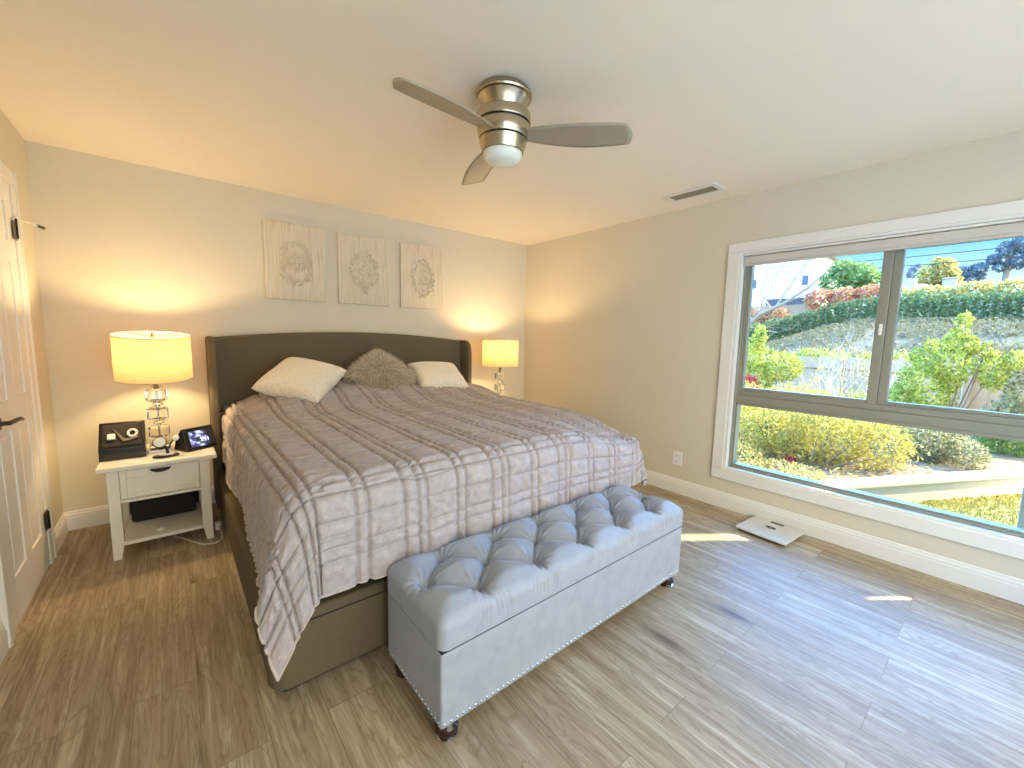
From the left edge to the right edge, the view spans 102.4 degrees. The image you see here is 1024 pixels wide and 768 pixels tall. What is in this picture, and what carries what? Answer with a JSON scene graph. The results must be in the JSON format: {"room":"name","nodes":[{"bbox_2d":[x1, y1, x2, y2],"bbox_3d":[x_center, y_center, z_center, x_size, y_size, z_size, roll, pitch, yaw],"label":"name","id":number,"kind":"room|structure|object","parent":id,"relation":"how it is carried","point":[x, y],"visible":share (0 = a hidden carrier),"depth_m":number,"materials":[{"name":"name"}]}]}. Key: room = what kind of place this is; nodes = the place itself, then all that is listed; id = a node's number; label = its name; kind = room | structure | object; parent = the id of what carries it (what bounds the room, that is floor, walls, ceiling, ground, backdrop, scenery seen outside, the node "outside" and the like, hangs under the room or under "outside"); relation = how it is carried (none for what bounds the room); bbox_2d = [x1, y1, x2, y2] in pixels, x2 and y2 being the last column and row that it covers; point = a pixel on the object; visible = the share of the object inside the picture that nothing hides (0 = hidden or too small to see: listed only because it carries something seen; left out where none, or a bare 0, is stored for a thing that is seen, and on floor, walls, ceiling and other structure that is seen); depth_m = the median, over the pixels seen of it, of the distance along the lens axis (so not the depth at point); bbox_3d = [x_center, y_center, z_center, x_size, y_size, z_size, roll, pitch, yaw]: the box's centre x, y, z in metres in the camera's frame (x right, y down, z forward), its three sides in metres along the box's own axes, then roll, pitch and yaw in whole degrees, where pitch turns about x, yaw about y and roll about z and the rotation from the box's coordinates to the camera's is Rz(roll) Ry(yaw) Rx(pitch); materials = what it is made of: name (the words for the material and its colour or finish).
{"room":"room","nodes":[
{"label":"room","id":0,"kind":"room"},
{"bbox_2d":[0,109,62,527],"bbox_3d":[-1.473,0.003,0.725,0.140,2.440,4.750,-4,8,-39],"label":"door frame","id":1,"kind":"structure","parent":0,"point":[12,144],"depth_m":2.44,"materials":[{"name":"paint"}]},
{"bbox_2d":[0,622,8,664],"bbox_3d":[-1.017,1.214,0.398,0.015,0.128,3.425,-4,8,-39],"label":"baseboard","id":2,"kind":"structure","parent":1,"relation":"attached to","point":[4,647],"depth_m":1.68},
{"bbox_2d":[0,160,56,647],"bbox_3d":[-2.380,-0.013,2.012,0.092,2.142,1.029,-4,8,-39],"label":"door","id":3,"kind":"structure","parent":1,"relation":"in","point":[27,533],"depth_m":2.03,"materials":[{"name":"paint"}]},
{"bbox_2d":[54,512,67,552],"bbox_3d":[-2.813,0.929,2.560,0.015,0.128,0.425,-4,8,-39],"label":"baseboard","id":4,"kind":"structure","parent":1,"relation":"attached to","point":[61,528],"depth_m":2.57,"materials":[{"name":"white wood"}]},
{"bbox_2d":[24,140,526,511],"bbox_3d":[-1.432,-0.357,3.907,4.276,2.440,0.140,-4,8,-39],"label":"wall","id":5,"kind":"structure","parent":0,"point":[123,246],"depth_m":2.96,"materials":[{"name":"paint"}]},
{"bbox_2d":[64,486,215,530],"bbox_3d":[-1.407,0.799,3.978,3.996,0.128,0.015,-4,8,-39],"label":"baseboard","id":6,"kind":"structure","parent":5,"relation":"attached to","point":[99,515],"depth_m":2.78,"materials":[{"name":"white wood"}]},
{"bbox_2d":[262,219,326,301],"bbox_3d":[-1.786,-1.005,3.408,0.462,0.610,0.038,-4,8,-39],"label":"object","id":7,"kind":"object","parent":5,"relation":"attached to","point":[294,255],"visible":1,"depth_m":3.39,"materials":[{"name":"white wood"}]},
{"bbox_2d":[336,232,388,305],"bbox_3d":[-1.352,-1.034,3.765,0.463,0.607,0.038,-4,8,-39],"label":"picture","id":8,"kind":"object","parent":5,"relation":"attached to","point":[362,262],"visible":1,"depth_m":3.75,"materials":[{"name":"white wood"}]},
{"bbox_2d":[399,243,442,309],"bbox_3d":[-0.901,-1.067,4.135,0.465,0.610,0.038,-4,8,-39],"label":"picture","id":9,"kind":"object","parent":5,"relation":"attached to","point":[421,268],"visible":1,"depth_m":4.12,"materials":[{"name":"white wood"}]},
{"bbox_2d":[0,0,1023,245],"bbox_3d":[0.151,-1.397,1.889,4.276,0.150,5.030,-4,8,-39],"label":"ceiling","id":10,"kind":"structure","parent":0,"point":[295,98],"depth_m":1.84,"materials":[{"name":"paint"}]},
{"bbox_2d":[393,75,632,184],"bbox_3d":[-0.133,-1.167,1.871,0.977,0.315,1.002,-4,8,-39],"label":"ceiling fan","id":11,"kind":"object","parent":10,"relation":"hanging from","point":[502,119],"visible":1,"depth_m":1.79,"materials":[{"name":"silver metal"}]},
{"bbox_2d":[662,182,725,202],"bbox_3d":[1.355,-1.426,3.080,0.185,0.009,0.404,-4,8,-39],"label":"ceiling vent","id":12,"kind":"object","parent":10,"relation":"in","point":[707,189],"visible":1,"depth_m":3.06,"materials":[{"name":"white metal"}]},
{"bbox_2d":[0,482,1023,767],"bbox_3d":[0.095,1.161,2.180,4.276,0.120,5.030,-4,8,-39],"label":"floor","id":13,"kind":"structure","parent":0,"point":[806,652],"depth_m":1.62,"materials":[{"name":"brown wood"}]},
{"bbox_2d":[95,441,216,560],"bbox_3d":[-2.273,0.711,2.688,0.550,0.557,0.540,-4,8,-39],"label":"nightstand","id":14,"kind":"object","parent":13,"relation":"on","point":[148,478],"visible":0.84,"depth_m":2.51,"materials":[{"name":"paint"}]},
{"bbox_2d":[98,420,146,461],"bbox_3d":[-2.382,0.344,2.520,0.207,0.205,0.145,-4,8,-39],"label":"display case","id":15,"kind":"object","parent":14,"relation":"on","point":[116,440],"visible":1,"depth_m":2.50,"materials":[{"name":"black paint"}]},
{"bbox_2d":[118,458,142,463],"bbox_3d":[-2.261,0.457,2.440,0.105,0.004,0.065,-4,8,-39],"label":"coaster","id":16,"kind":"object","parent":14,"relation":"on","point":[139,459],"visible":1,"depth_m":2.43,"materials":[{"name":"white plastic"}]},
{"bbox_2d":[110,331,193,452],"bbox_3d":[-2.282,0.048,2.642,0.388,0.770,0.416,-4,8,-39],"label":"table lamp","id":17,"kind":"object","parent":14,"relation":"on","point":[154,358],"visible":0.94,"depth_m":2.53,"materials":[{"name":"beige fabric"}]},
{"bbox_2d":[130,491,195,521],"bbox_3d":[-2.354,0.776,2.790,0.330,0.200,0.175,-4,8,-39],"label":"storage box","id":18,"kind":"object","parent":14,"relation":"on","point":[141,510],"visible":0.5,"depth_m":2.72,"materials":[{"name":"black fabric"}]},
{"bbox_2d":[124,502,203,545],"bbox_3d":[-2.275,0.899,2.707,0.382,0.022,0.488,-4,8,-39],"label":"shelf","id":19,"kind":"object","parent":14,"relation":"attached to","point":[136,532],"depth_m":2.62,"materials":[{"name":"paint"}]},
{"bbox_2d":[152,435,178,458],"bbox_3d":[-2.137,0.386,2.543,0.133,0.126,0.068,-4,8,-39],"label":"charging stand","id":20,"kind":"object","parent":14,"relation":"on","point":[159,442],"visible":1,"depth_m":2.53,"materials":[{"name":"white plastic"}]},
{"bbox_2d":[174,424,216,451],"bbox_3d":[-2.106,0.355,2.740,0.134,0.144,0.188,4,7,20],"label":"smart display","id":21,"kind":"object","parent":14,"relation":"on","point":[201,437],"visible":0.99,"depth_m":2.70,"materials":[{"name":"black plastic"}]},
{"bbox_2d":[174,521,222,544],"bbox_3d":[-2.018,0.976,2.650,0.247,0.050,0.271,-4,8,-39],"label":"power adapter","id":22,"kind":"object","parent":13,"relation":"on","point":[217,523],"visible":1,"depth_m":2.67,"materials":[{"name":"white plastic"}]},
{"bbox_2d":[205,332,629,691],"bbox_3d":[-0.717,0.314,2.965,2.224,1.350,2.295,-4,8,-39],"label":"bed","id":23,"kind":"object","parent":13,"relation":"on","point":[345,626],"visible":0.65,"depth_m":2.93,"materials":[{"name":"grey fabric"}]},
{"bbox_3d":[-0.715,0.528,2.982,2.030,0.398,2.105,-4,8,-39],"label":"mattress","id":24,"kind":"object","parent":23,"relation":"on","visible":0},
{"bbox_2d":[341,348,417,389],"bbox_3d":[-1.126,-0.053,3.556,0.520,0.515,0.524,3,7,14],"label":"cushion","id":25,"kind":"object","parent":24,"relation":"on","point":[377,369],"visible":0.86,"depth_m":3.48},
{"bbox_2d":[220,381,647,681],"bbox_3d":[-0.658,0.686,2.917,2.273,0.246,2.299,-4,8,-39],"label":"quilt","id":26,"kind":"object","parent":24,"relation":"on","point":[334,492],"visible":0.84,"depth_m":1.90,"materials":[{"name":"fabric"}]},
{"bbox_2d":[251,357,346,402],"bbox_3d":[-1.574,-0.034,3.087,0.506,0.319,0.419,1,6,1],"label":"cushion","id":27,"kind":"object","parent":26,"relation":"on","point":[301,378],"visible":0.91,"depth_m":2.95,"materials":[{"name":"beige fabric"}]},
{"bbox_2d":[407,361,468,387],"bbox_3d":[-0.690,-0.070,3.869,0.496,0.279,0.345,-4,8,-37],"label":"cushion","id":28,"kind":"object","parent":26,"relation":"on","point":[428,373],"visible":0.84,"depth_m":3.78,"materials":[{"name":"beige fabric"}]},
{"bbox_2d":[388,485,682,742],"bbox_3d":[0.216,0.888,1.931,1.495,0.484,0.434,-4,8,-39],"label":"storage bench","id":29,"kind":"object","parent":13,"relation":"on","point":[469,617],"visible":1,"depth_m":1.59,"materials":[{"name":"grey fabric"}]},
{"bbox_2d":[736,515,804,545],"bbox_3d":[1.824,1.036,2.916,0.325,0.036,0.325,-3,8,-35],"label":"bathroom scale","id":30,"kind":"object","parent":13,"relation":"on","point":[764,528],"visible":1,"depth_m":2.89,"materials":[{"name":"white plastic"}]},
{"bbox_2d":[738,528,783,545],"bbox_3d":[1.824,1.042,2.917,0.300,0.013,0.300,-3,8,-35],"label":"tray","id":31,"kind":"object","parent":30,"relation":"on","point":[775,535],"depth_m":2.84,"materials":[{"name":"plastic"}]},
{"bbox_3d":[-0.122,0.557,4.455,0.550,0.557,0.540,-4,8,-39],"label":"nightstand","id":32,"kind":"object","parent":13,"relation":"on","visible":0},
{"bbox_2d":[482,339,517,395],"bbox_3d":[-0.130,-0.101,4.408,0.388,0.761,0.388,-4,8,-39],"label":"table lamp","id":33,"kind":"object","parent":32,"relation":"on","point":[500,353],"visible":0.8,"depth_m":4.23,"materials":[{"name":"beige fabric"}]},
{"bbox_2d":[523,129,1023,579],"bbox_3d":[1.718,-0.225,3.346,0.140,2.440,4.750,-4,8,-39],"label":"wall","id":34,"kind":"structure","parent":0,"point":[624,321],"depth_m":3.52,"materials":[{"name":"paint"}]},
{"bbox_2d":[672,451,681,465],"bbox_3d":[1.456,0.655,3.625,0.008,0.121,0.084,-4,8,-39],"label":"wall outlet","id":35,"kind":"object","parent":34,"relation":"attached to","point":[677,456],"visible":1,"depth_m":3.62,"materials":[{"name":"white plastic"}]},
{"bbox_2d":[645,469,1023,604],"bbox_3d":[1.633,0.928,3.427,0.015,0.128,4.750,-4,8,-39],"label":"baseboard","id":36,"kind":"structure","parent":34,"relation":"attached to","point":[1010,588],"depth_m":2.65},
{"bbox_2d":[711,199,1023,559],"bbox_3d":[2.314,-0.070,2.612,0.148,1.850,1.888,-4,8,-39],"label":"window","id":37,"kind":"structure","parent":34,"relation":"in","point":[732,393],"depth_m":2.62,"materials":[{"name":"plastic"}]},
{"bbox_2d":[744,218,1023,266],"bbox_3d":[2.308,-0.855,2.491,0.044,0.087,1.688,-4,8,-39],"label":"roller shade","id":38,"kind":"object","parent":37,"relation":"attached to","point":[1009,228],"visible":1,"depth_m":2.47,"materials":[{"name":"fabric"}]},
{"label":"outside","id":39,"kind":"structure","parent":0,"visible":0},
{"bbox_2d":[736,410,1023,479],"bbox_3d":[0.741,0.215,12.228,9.560,0.310,70.000,-4,8,-39],"label":"ground","id":40,"kind":"structure","parent":39,"point":[1000,461],"depth_m":5.11,"materials":[{"name":"soil"}]},
{"bbox_2d":[745,374,760,388],"bbox_3d":[4.770,0.248,8.270,0.587,0.876,0.464,-4,8,-39],"label":"flowering shrub","id":41,"kind":"object","parent":40,"relation":"on","point":[749,378],"visible":0.2,"depth_m":8.24,"materials":[{"name":"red plant"}]},
{"bbox_2d":[752,419,780,436],"bbox_3d":[3.799,0.683,6.138,0.604,0.338,0.594,4,7,20],"label":"agave","id":42,"kind":"object","parent":40,"relation":"on","point":[758,419],"visible":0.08,"depth_m":6.08,"materials":[{"name":"plant"}]},
{"bbox_2d":[745,324,804,409],"bbox_3d":[5.372,-0.301,8.647,1.275,1.911,0.937,6,8,37],"label":"young tree","id":43,"kind":"object","parent":40,"relation":"on","point":[767,366],"visible":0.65,"depth_m":8.55,"materials":[{"name":"green plant"}]},
{"bbox_2d":[736,426,827,480],"bbox_3d":[2.959,0.847,5.139,1.008,0.457,1.758,0,7,-9],"label":"shrub","id":44,"kind":"object","parent":40,"relation":"on","point":[743,445],"visible":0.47,"depth_m":5.00,"materials":[{"name":"yellow plant"}]},
{"bbox_2d":[782,455,797,463],"bbox_3d":[3.451,0.986,5.105,0.200,0.231,0.161,-1,7,-19],"label":"flowers","id":45,"kind":"object","parent":40,"relation":"on","point":[785,457],"visible":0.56,"depth_m":5.08,"materials":[{"name":"red plant"}]},
{"bbox_2d":[750,255,875,332],"bbox_3d":[6.770,-2.671,10.872,3.150,6.251,5.185,-2,7,-26],"label":"bare tree","id":46,"kind":"object","parent":40,"relation":"on","point":[761,312],"visible":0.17,"depth_m":10.70,"materials":[{"name":"grey plant"}]},
{"bbox_2d":[739,381,894,442],"bbox_3d":[4.257,0.449,6.914,3.497,1.007,2.118,6,8,35],"label":"bush","id":47,"kind":"object","parent":40,"relation":"on","point":[747,384],"visible":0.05,"depth_m":6.81,"materials":[{"name":"yellow plant"}]},
{"bbox_2d":[739,389,917,470],"bbox_3d":[3.978,0.554,5.550,2.171,0.950,1.480,7,9,42],"label":"bush","id":48,"kind":"object","parent":40,"relation":"on","point":[803,433],"visible":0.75,"depth_m":5.15,"materials":[{"name":"yellow plant"}]},
{"bbox_2d":[786,298,872,396],"bbox_3d":[6.346,-0.524,8.221,2.124,2.469,2.144,-2,7,-24],"label":"bush","id":49,"kind":"object","parent":40,"relation":"on","point":[828,389],"visible":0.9,"depth_m":7.98,"materials":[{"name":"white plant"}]},
{"bbox_2d":[739,396,948,479],"bbox_3d":[4.194,0.473,8.332,7.069,0.414,6.476,-4,8,-39],"label":"ground cover","id":50,"kind":"structure","parent":40,"relation":"on","point":[802,468],"depth_m":4.96,"materials":[{"name":"yellow plant"}]},
{"bbox_2d":[747,354,955,406],"bbox_3d":[6.696,-0.154,11.311,0.109,1.360,7.400,-4,8,-39],"label":"wooden fence","id":51,"kind":"object","parent":40,"relation":"on","point":[808,365],"visible":0.12,"depth_m":9.88,"materials":[{"name":"grey wood"}]},
{"bbox_2d":[839,331,952,399],"bbox_3d":[7.084,-0.172,7.637,1.636,1.936,1.883,-3,8,-30],"label":"bush","id":52,"kind":"object","parent":40,"relation":"on","point":[906,352],"visible":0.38,"depth_m":7.75,"materials":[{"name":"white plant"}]},
{"bbox_2d":[818,468,1023,502],"bbox_3d":[7.044,1.178,5.074,9.000,0.335,0.185,0,7,-12],"label":"wall","id":53,"kind":"structure","parent":40,"relation":"on","point":[974,484],"depth_m":4.51,"materials":[{"name":"concrete"}]},
{"bbox_2d":[893,426,993,470],"bbox_3d":[5.618,0.779,5.383,0.976,0.607,0.918,-4,8,-39],"label":"bush","id":54,"kind":"object","parent":40,"relation":"on","point":[951,447],"visible":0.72,"depth_m":5.20,"materials":[{"name":"green plant"}]},
{"bbox_2d":[887,310,1023,443],"bbox_3d":[6.505,-0.053,6.136,0.906,2.035,1.430,-4,8,-39],"label":"shrub","id":55,"kind":"object","parent":40,"relation":"on","point":[936,370],"visible":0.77,"depth_m":6.06,"materials":[{"name":"green plant"}]},
{"bbox_2d":[909,492,1021,526],"bbox_3d":[7.333,1.433,3.770,8.840,0.015,6.428,-4,8,-39],"label":"lawn","id":56,"kind":"structure","parent":40,"relation":"on","point":[1016,500],"depth_m":4.33,"materials":[{"name":"yellow"}]},
{"bbox_2d":[1017,484,1023,528],"bbox_3d":[2.977,1.005,2.420,0.174,0.980,0.045,-4,8,-39],"label":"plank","id":57,"kind":"object","parent":56,"relation":"on","point":[1020,523],"visible":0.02,"depth_m":2.41,"materials":[{"name":"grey wood"}]},
{"bbox_2d":[959,366,1023,413],"bbox_3d":[9.140,0.464,6.418,2.986,1.340,0.109,6,8,36],"label":"wooden fence","id":58,"kind":"object","parent":40,"relation":"on","point":[981,398],"visible":0.11,"depth_m":7.17,"materials":[{"name":"grey wood"}]},
{"bbox_2d":[971,436,1023,457],"bbox_3d":[7.163,0.825,5.688,1.105,0.549,0.733,6,8,37],"label":"bush","id":59,"kind":"object","parent":40,"relation":"on","point":[1019,451],"visible":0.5,"depth_m":5.74,"materials":[{"name":"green plant"}]},
{"bbox_2d":[980,349,1023,448],"bbox_3d":[7.568,0.144,5.892,1.063,1.741,1.195,-4,8,-39],"label":"shrub","id":60,"kind":"object","parent":40,"relation":"on","point":[1012,405],"visible":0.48,"depth_m":5.97,"materials":[{"name":"green plant"}]},
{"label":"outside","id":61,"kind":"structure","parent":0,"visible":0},
{"bbox_2d":[750,294,1023,407],"bbox_3d":[35.473,-5.034,40.382,80.300,5.914,70.000,-4,8,-39],"label":"hillside","id":62,"kind":"structure","parent":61,"point":[988,337],"depth_m":16.33,"materials":[{"name":"plant"}]},
{"bbox_2d":[750,306,792,328],"bbox_3d":[18.752,-4.787,30.994,1.979,2.335,4.172,-4,8,-39],"label":"shrub","id":63,"kind":"object","parent":62,"relation":"on","point":[764,318],"visible":0.28,"depth_m":30.14,"materials":[{"name":"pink plant"}]},
{"bbox_2d":[750,304,819,325],"bbox_3d":[19.539,-4.946,34.709,0.109,3.120,10.544,-4,8,-39],"label":"fence","id":64,"kind":"object","parent":62,"relation":"on","point":[791,308],"visible":0.14,"depth_m":31.93,"materials":[{"name":"white wood"}]},
{"bbox_2d":[766,297,815,310],"bbox_3d":[28.359,-7.399,42.133,0.200,2.700,4.400,-4,8,-39],"label":"wall","id":65,"kind":"structure","parent":62,"relation":"on","point":[772,302],"depth_m":42.16,"materials":[{"name":"white paint"}]},
{"bbox_2d":[752,257,839,309],"bbox_3d":[30.641,-11.661,49.084,9.000,9.100,12.200,-4,8,-39],"label":"house","id":66,"kind":"structure","parent":62,"relation":"on","point":[803,280],"depth_m":44.33,"materials":[{"name":"paint"}]},
{"bbox_2d":[748,346,929,378],"bbox_3d":[7.668,-0.610,11.652,0.917,0.958,6.285,-4,9,-41],"label":"hedge","id":67,"kind":"object","parent":62,"relation":"on","point":[867,356],"visible":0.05,"depth_m":10.88,"materials":[{"name":"yellow plant"}]},
{"bbox_2d":[802,283,879,312],"bbox_3d":[19.393,-4.885,23.922,1.761,1.690,4.240,-4,8,-39],"label":"hedge","id":68,"kind":"object","parent":62,"relation":"on","point":[830,296],"visible":0.67,"depth_m":23.95,"materials":[{"name":"pink plant"}]},
{"bbox_2d":[817,258,881,318],"bbox_3d":[22.656,-6.153,27.661,2.174,4.740,3.695,-4,8,-39],"label":"tree","id":69,"kind":"object","parent":62,"relation":"on","point":[852,277],"visible":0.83,"depth_m":27.27,"materials":[{"name":"green plant"}]},
{"bbox_2d":[748,289,1023,343],"bbox_3d":[20.627,-2.461,17.096,21.227,3.492,3.838,7,8,39],"label":"hedge","id":70,"kind":"object","parent":62,"relation":"on","point":[936,307],"visible":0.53,"depth_m":19.41,"materials":[{"name":"green plant"}]},
{"bbox_2d":[748,315,1023,407],"bbox_3d":[13.984,-1.273,15.182,13.389,3.175,16.172,-4,8,-39],"label":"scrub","id":71,"kind":"object","parent":62,"relation":"on","point":[902,322],"visible":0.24,"depth_m":16.76,"materials":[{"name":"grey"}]},
{"bbox_2d":[871,278,936,299],"bbox_3d":[31.175,-6.425,32.318,5.800,3.500,4.600,-4,8,-39],"label":"bungalow","id":72,"kind":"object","parent":62,"relation":"on","point":[909,282],"visible":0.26,"depth_m":31.55,"materials":[{"name":"beige paint"}]},
{"bbox_2d":[906,264,927,279],"bbox_3d":[45.716,-10.950,46.545,2.139,5.312,2.098,-4,8,-39],"label":"tree","id":73,"kind":"object","parent":62,"relation":"on","point":[911,268],"visible":0.2,"depth_m":46.37,"materials":[{"name":"blue plant"}]},
{"bbox_2d":[914,256,964,285],"bbox_3d":[34.632,-8.027,33.539,2.196,4.656,3.034,-4,8,-39],"label":"tree","id":74,"kind":"object","parent":62,"relation":"on","point":[936,272],"visible":0.73,"depth_m":33.05,"materials":[{"name":"yellow plant"}]},
{"bbox_2d":[942,277,958,287],"bbox_3d":[28.549,-5.425,27.002,0.800,3.000,0.740,-4,8,-39],"label":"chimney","id":75,"kind":"object","parent":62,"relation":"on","point":[951,282],"visible":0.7,"depth_m":26.61,"materials":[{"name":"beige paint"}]},
{"bbox_2d":[901,277,1023,303],"bbox_3d":[21.820,-4.494,20.195,1.586,1.122,5.813,-4,8,-39],"label":"hedge","id":76,"kind":"object","parent":62,"relation":"on","point":[964,287],"visible":0.53,"depth_m":19.68,"materials":[{"name":"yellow plant"}]},
{"bbox_2d":[958,262,989,282],"bbox_3d":[54.117,-11.385,48.961,2.572,5.995,3.184,-4,8,-39],"label":"tree","id":77,"kind":"object","parent":62,"relation":"on","point":[968,270],"visible":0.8,"depth_m":48.09,"materials":[{"name":"blue plant"}]},
{"bbox_2d":[971,283,1023,316],"bbox_3d":[29.415,-4.275,21.470,6.700,2.400,7.400,-4,8,-39],"label":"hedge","id":78,"kind":"object","parent":62,"relation":"on","point":[993,283],"visible":0.02,"depth_m":21.79,"materials":[{"name":"green plant"}]},
{"bbox_2d":[985,237,1023,281],"bbox_3d":[56.398,-12.395,46.011,2.576,8.767,5.142,-4,8,-39],"label":"tree","id":79,"kind":"object","parent":62,"relation":"on","point":[1009,264],"visible":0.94,"depth_m":46.30,"materials":[{"name":"blue plant"}]},
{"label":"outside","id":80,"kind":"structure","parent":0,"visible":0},
{"bbox_2d":[874,236,1023,252],"bbox_3d":[30.552,-10.395,30.363,0.053,0.654,30.002,-4,8,-39],"label":"overhead wire","id":81,"kind":"object","parent":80,"point":[1020,236],"visible":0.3,"depth_m":28.97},
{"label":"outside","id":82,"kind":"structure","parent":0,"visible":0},
{"bbox_2d":[755,245,1023,268],"bbox_3d":[30.538,-9.748,30.437,0.053,0.555,30.002,-4,8,-39],"label":"overhead wire","id":83,"kind":"object","parent":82,"point":[1021,245],"visible":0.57,"depth_m":30.41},
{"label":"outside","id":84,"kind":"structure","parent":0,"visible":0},
{"bbox_2d":[754,256,1021,275],"bbox_3d":[30.524,-9.124,30.508,0.053,0.612,30.002,-4,8,-39],"label":"overhead wire","id":85,"kind":"object","parent":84,"point":[1013,256],"visible":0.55,"depth_m":29.87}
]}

